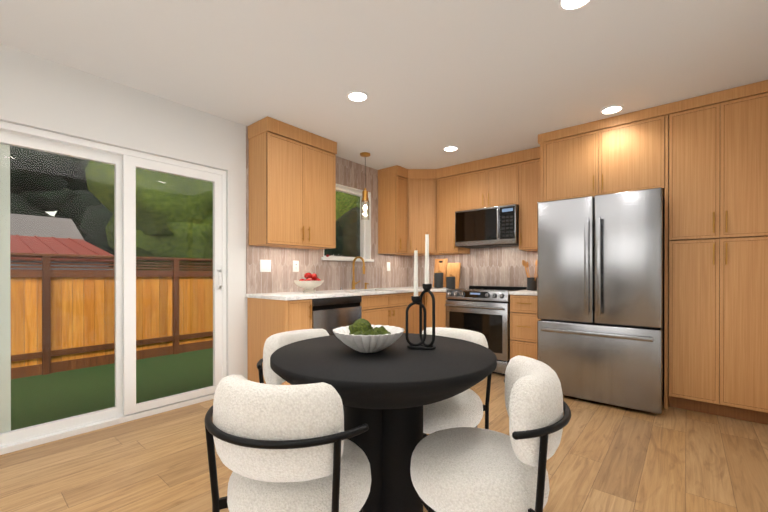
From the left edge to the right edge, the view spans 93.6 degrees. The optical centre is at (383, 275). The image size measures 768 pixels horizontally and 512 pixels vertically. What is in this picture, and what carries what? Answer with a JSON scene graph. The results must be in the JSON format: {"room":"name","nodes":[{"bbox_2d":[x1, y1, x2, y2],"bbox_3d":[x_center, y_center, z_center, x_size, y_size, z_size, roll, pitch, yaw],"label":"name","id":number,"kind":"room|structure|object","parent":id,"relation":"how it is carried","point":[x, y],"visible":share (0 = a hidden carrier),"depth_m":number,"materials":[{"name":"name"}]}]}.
{"room":"kitchen","nodes":[
{"label":"kitchen","id":0,"kind":"room"},
{"bbox_2d":[0,43,360,379],"bbox_3d":[-1.946,-0.149,2.696,0.150,2.480,7.500,0,0,40],"label":"wall","id":1,"kind":"structure","parent":0,"point":[40,93],"depth_m":2.72,"materials":[{"name":"white paint"}]},
{"bbox_2d":[0,121,225,454],"bbox_3d":[-1.946,0.076,2.700,0.144,2.026,1.523,0,0,40],"label":"patio door","id":2,"kind":"structure","parent":1,"relation":"in","point":[126,163],"depth_m":2.68,"materials":[{"name":"white plastic"}]},
{"bbox_2d":[248,116,336,249],"bbox_3d":[-0.871,-0.835,3.560,0.357,1.108,0.816,0,0,40],"label":"upper cabinet","id":3,"kind":"object","parent":1,"relation":"attached to","point":[292,186],"visible":1,"depth_m":3.36,"materials":[{"name":"brown wood"}]},
{"bbox_2d":[246,126,413,293],"bbox_3d":[-0.425,-0.596,4.377,0.010,1.593,2.664,0,0,40],"label":"backsplash","id":4,"kind":"structure","parent":1,"relation":"attached to","point":[335,275],"depth_m":4.22,"materials":[{"name":"tile"}]},
{"bbox_2d":[260,260,270,271],"bbox_3d":[-1.150,-0.090,3.503,0.008,0.118,0.118,0,0,40],"label":"switch plate","id":5,"kind":"object","parent":4,"relation":"attached to","point":[265,265],"visible":1,"depth_m":3.50,"materials":[{"name":"white plastic"}]},
{"bbox_2d":[293,261,298,271],"bbox_3d":[-0.921,-0.093,3.775,0.008,0.118,0.072,0,0,40],"label":"electrical outlet plate","id":6,"kind":"object","parent":4,"relation":"attached to","point":[295,266],"visible":1,"depth_m":3.77,"materials":[{"name":"white plastic"}]},
{"bbox_2d":[323,184,370,258],"bbox_3d":[-0.484,-0.629,4.417,0.152,0.886,0.796,0,0,40],"label":"window","id":7,"kind":"structure","parent":1,"relation":"in","point":[365,239],"depth_m":4.67,"materials":[{"name":"clear glass"}]},
{"bbox_2d":[321,257,373,261],"bbox_3d":[-0.415,-0.188,4.361,0.028,0.032,0.860,0,0,40],"label":"window sill","id":8,"kind":"structure","parent":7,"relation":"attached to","point":[344,259],"depth_m":4.28,"materials":[{"name":"white plastic"}]},
{"bbox_2d":[378,147,539,255],"bbox_3d":[0.948,-0.838,4.433,2.018,1.107,0.788,0,0,40],"label":"upper cabinet","id":9,"kind":"object","parent":1,"relation":"attached to","point":[415,206],"depth_m":4.60,"materials":[{"name":"brown wood"}]},
{"bbox_2d":[455,204,518,248],"bbox_3d":[1.289,-0.569,4.375,0.752,0.442,0.436,0,0,40],"label":"over-the-range microwave","id":10,"kind":"object","parent":9,"relation":"attached to","point":[492,227],"visible":0.96,"depth_m":4.21,"materials":[{"name":"silver metal"}]},
{"bbox_2d":[418,246,536,287],"bbox_3d":[1.212,-0.597,4.735,1.999,1.593,0.010,0,0,40],"label":"backsplash","id":11,"kind":"structure","parent":1,"relation":"attached to","point":[498,266],"depth_m":4.61,"materials":[{"name":"tile"}]},
{"bbox_2d":[0,373,767,511],"bbox_3d":[-0.480,1.135,1.468,3.980,0.080,7.500,0,0,40],"label":"floor","id":12,"kind":"structure","parent":0,"point":[605,457],"depth_m":2.07,"materials":[{"name":"brown wood"}]},
{"bbox_2d":[247,298,311,384],"bbox_3d":[-0.952,0.648,3.277,0.601,0.880,0.280,0,0,40],"label":"base cabinet","id":13,"kind":"object","parent":12,"relation":"on","point":[267,318],"depth_m":3.16,"materials":[{"name":"brown wood"}]},
{"bbox_2d":[204,374,370,511],"bbox_3d":[-0.274,0.702,1.181,0.532,0.788,0.532,0,0,40],"label":"chair","id":14,"kind":"object","parent":12,"relation":"on","point":[286,448],"visible":1,"depth_m":0.99,"materials":[{"name":"fabric"}]},
{"bbox_2d":[256,329,328,384],"bbox_3d":[-0.363,0.700,1.872,0.532,0.788,0.550,0,0,40],"label":"chair","id":15,"kind":"object","parent":12,"relation":"on","point":[274,343],"visible":0.27,"depth_m":1.81,"materials":[{"name":"fabric"}]},
{"bbox_2d":[312,296,361,335],"bbox_3d":[-0.651,0.649,3.616,0.592,0.875,0.617,0,0,40],"label":"dishwasher","id":16,"kind":"object","parent":12,"relation":"on","point":[329,315],"visible":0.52,"depth_m":3.39,"materials":[{"name":"silver metal"}]},
{"bbox_2d":[270,333,496,511],"bbox_3d":[-0.002,0.709,1.569,0.940,0.770,0.940,0,0,40],"label":"dining table","id":17,"kind":"object","parent":12,"relation":"on","point":[386,394],"visible":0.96,"depth_m":1.43,"materials":[{"name":"black wood"}]},
{"bbox_2d":[333,318,403,352],"bbox_3d":[-0.065,0.256,1.546,0.306,0.136,0.306,0,0,40],"label":"moss bowl","id":18,"kind":"object","parent":17,"relation":"on","point":[362,335],"visible":1,"depth_m":1.48,"materials":[{"name":"white ceramic"}]},
{"bbox_2d":[406,234,435,349],"bbox_3d":[0.170,0.067,1.595,0.135,0.513,0.103,0,0,40],"label":"candle holder","id":19,"kind":"object","parent":17,"relation":"on","point":[417,300],"visible":1,"depth_m":1.59,"materials":[{"name":"black metal"}]},
{"bbox_2d":[360,292,414,333],"bbox_3d":[-0.158,0.645,4.223,0.601,0.880,0.937,0,0,40],"label":"base cabinet","id":20,"kind":"object","parent":12,"relation":"on","point":[380,309],"depth_m":4.02,"materials":[{"name":"brown wood"}]},
{"bbox_2d":[246,287,433,300],"bbox_3d":[-0.186,0.188,4.166,0.630,0.032,2.661,0,0,40],"label":"countertop","id":21,"kind":"structure","parent":20,"relation":"on","point":[286,296],"depth_m":3.48,"materials":[{"name":"stone"}]},
{"bbox_2d":[294,273,323,292],"bbox_3d":[-0.738,0.068,3.552,0.290,0.210,0.290,0,0,40],"label":"fruit bowl","id":22,"kind":"object","parent":21,"relation":"on","point":[308,284],"visible":1,"depth_m":3.50,"materials":[{"name":"white ceramic"}]},
{"bbox_2d":[352,256,364,288],"bbox_3d":[-0.280,-0.029,4.327,0.214,0.398,0.135,0,0,40],"label":"faucet","id":23,"kind":"object","parent":21,"relation":"on","point":[363,268],"visible":1,"depth_m":4.33,"materials":[{"name":"gold metal"}]},
{"bbox_2d":[434,271,442,287],"bbox_3d":[0.731,0.053,4.822,0.124,0.232,0.124,0,0,40],"label":"canister","id":24,"kind":"object","parent":21,"relation":"on","point":[438,279],"visible":1,"depth_m":4.77,"materials":[{"name":"grey ceramic"}]},
{"bbox_2d":[433,259,447,286],"bbox_3d":[0.783,-0.031,5.026,0.200,0.397,0.079,0,0,40],"label":"cutting board","id":25,"kind":"object","parent":21,"relation":"on","point":[439,263],"depth_m":5.04,"materials":[{"name":"brown wood"}]},
{"bbox_2d":[444,262,460,287],"bbox_3d":[0.933,0.000,4.868,0.200,0.336,0.077,0,0,40],"label":"cutting board","id":26,"kind":"object","parent":21,"relation":"on","point":[445,267],"depth_m":4.87,"materials":[{"name":"brown wood"}]},
{"bbox_2d":[415,292,422,333],"bbox_3d":[0.202,0.644,4.651,0.601,0.880,0.182,0,0,40],"label":"base cabinet","id":27,"kind":"object","parent":12,"relation":"on","point":[416,306],"depth_m":4.44,"materials":[{"name":"brown wood"}]},
{"bbox_2d":[423,293,424,328],"bbox_3d":[0.460,0.643,4.957,0.601,0.880,0.618,0,0,40],"label":"base cabinet","id":28,"kind":"object","parent":12,"relation":"on","point":[424,293],"depth_m":4.58,"materials":[{"name":"brown wood"}]},
{"bbox_2d":[425,292,447,327],"bbox_3d":[0.819,0.644,4.667,0.322,0.880,0.600,0,0,40],"label":"base cabinet","id":29,"kind":"object","parent":12,"relation":"on","point":[440,297],"depth_m":4.42,"materials":[{"name":"brown wood"}]},
{"bbox_2d":[430,287,446,291],"bbox_3d":[0.815,0.186,4.637,0.295,0.032,0.651,0,0,40],"label":"countertop","id":30,"kind":"structure","parent":29,"relation":"on","point":[443,289],"depth_m":4.40,"materials":[{"name":"stone"}]},
{"bbox_2d":[446,274,454,288],"bbox_3d":[0.853,0.078,4.615,0.116,0.182,0.116,0,0,40],"label":"canister","id":31,"kind":"object","parent":30,"relation":"on","point":[450,281],"visible":0.98,"depth_m":4.57,"materials":[{"name":"grey ceramic"}]},
{"bbox_2d":[422,327,491,437],"bbox_3d":[0.301,0.700,1.929,0.550,0.788,0.532,0,0,40],"label":"chair","id":32,"kind":"object","parent":12,"relation":"on","point":[467,408],"visible":0.23,"depth_m":1.74,"materials":[{"name":"fabric"}]},
{"bbox_2d":[445,286,526,374],"bbox_3d":[1.202,0.613,4.276,0.758,0.947,0.701,0,0,40],"label":"range","id":33,"kind":"object","parent":12,"relation":"on","point":[484,311],"visible":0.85,"depth_m":3.98,"materials":[{"name":"silver metal"}]},
{"bbox_2d":[410,355,570,511],"bbox_3d":[0.372,0.702,1.282,0.532,0.788,0.532,0,0,40],"label":"chair","id":34,"kind":"object","parent":12,"relation":"on","point":[464,469],"visible":1,"depth_m":1.10,"materials":[{"name":"fabric"}]},
{"bbox_2d":[510,295,539,359],"bbox_3d":[1.655,0.646,3.965,0.326,0.880,0.600,0,0,40],"label":"base cabinet","id":35,"kind":"object","parent":12,"relation":"on","point":[524,319],"depth_m":3.75,"materials":[{"name":"brown wood"}]},
{"bbox_2d":[509,290,536,295],"bbox_3d":[1.646,0.188,3.954,0.327,0.032,0.626,0,0,40],"label":"countertop","id":36,"kind":"structure","parent":35,"relation":"on","point":[522,292],"depth_m":3.76,"materials":[{"name":"stone"}]},
{"bbox_2d":[522,260,536,290],"bbox_3d":[1.671,-0.002,4.071,0.217,0.346,0.194,0,0,32],"label":"utensil crock","id":37,"kind":"object","parent":36,"relation":"on","point":[531,283],"visible":0.69,"depth_m":4.03,"materials":[{"name":"grey ceramic"}]},
{"bbox_2d":[537,187,664,413],"bbox_3d":[2.041,0.209,3.364,0.912,1.760,0.989,0,0,40],"label":"refrigerator","id":38,"kind":"object","parent":12,"relation":"on","point":[600,295],"visible":0.96,"depth_m":2.97,"materials":[{"name":"silver metal"}]},
{"bbox_2d":[538,103,668,408],"bbox_3d":[2.123,-0.150,3.497,1.014,2.476,0.713,0,0,40],"label":"tall cabinet","id":39,"kind":"object","parent":12,"relation":"on","point":[623,153],"visible":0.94,"depth_m":3.17,"materials":[{"name":"brown wood"}]},
{"bbox_2d":[668,80,767,424],"bbox_3d":[2.758,-0.149,2.963,0.645,2.476,0.713,0,0,40],"label":"pantry","id":40,"kind":"object","parent":12,"relation":"on","point":[718,268],"visible":1,"depth_m":2.73,"materials":[{"name":"brown wood"}]},
{"bbox_2d":[0,0,767,169],"bbox_3d":[-0.480,-1.425,1.460,3.980,0.080,7.500,0,0,40],"label":"ceiling","id":41,"kind":"structure","parent":0,"point":[473,80],"depth_m":2.31,"materials":[{"name":"white paint"}]},
{"bbox_2d":[347,90,368,101],"bbox_3d":[-0.205,-1.384,2.795,0.170,0.009,0.170,0,0,40],"label":"recessed light","id":42,"kind":"object","parent":41,"relation":"in","point":[357,96],"visible":1,"depth_m":2.79,"materials":[{"name":"white plastic"}]},
{"bbox_2d":[360,152,369,219],"bbox_3d":[-0.216,-1.015,4.138,0.120,0.754,0.120,0,0,40],"label":"pendant light","id":43,"kind":"object","parent":41,"relation":"hanging from","point":[365,198],"visible":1,"depth_m":4.12,"materials":[{"name":"gold metal"}]},
{"bbox_2d":[443,146,458,151],"bbox_3d":[0.732,-1.387,3.958,0.170,0.009,0.170,0,0,40],"label":"recessed light","id":44,"kind":"object","parent":41,"relation":"in","point":[450,148],"visible":1,"depth_m":3.95,"materials":[{"name":"white plastic"}]},
{"bbox_2d":[558,0,591,10],"bbox_3d":[0.962,-1.381,1.800,0.170,0.009,0.170,0,0,40],"label":"recessed light","id":45,"kind":"object","parent":41,"relation":"in","point":[568,5],"visible":1,"depth_m":1.84,"materials":[{"name":"white plastic"}]},
{"bbox_2d":[600,105,623,114],"bbox_3d":[1.908,-1.385,3.020,0.170,0.009,0.170,0,0,40],"label":"recessed light","id":46,"kind":"object","parent":41,"relation":"in","point":[611,109],"visible":1,"depth_m":3.01,"materials":[{"name":"white plastic"}]},
{"label":"outside","id":47,"kind":"structure","parent":0,"visible":0},
{"bbox_2d":[11,348,212,430],"bbox_3d":[-14.684,1.544,18.631,39.850,0.100,70.000,0,0,40],"label":"ground","id":48,"kind":"structure","parent":47,"point":[98,396],"depth_m":4.97,"materials":[{"name":"green plant"}]},
{"bbox_2d":[10,145,359,378],"bbox_3d":[-14.370,-9.884,15.281,34.395,23.249,25.644,0,0,40],"label":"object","id":49,"kind":"object","parent":48,"relation":"on","point":[170,299],"depth_m":7.25,"materials":[{"name":"foliage"},{"name":"bark"},{"name":"red metal roofing"}]}
]}

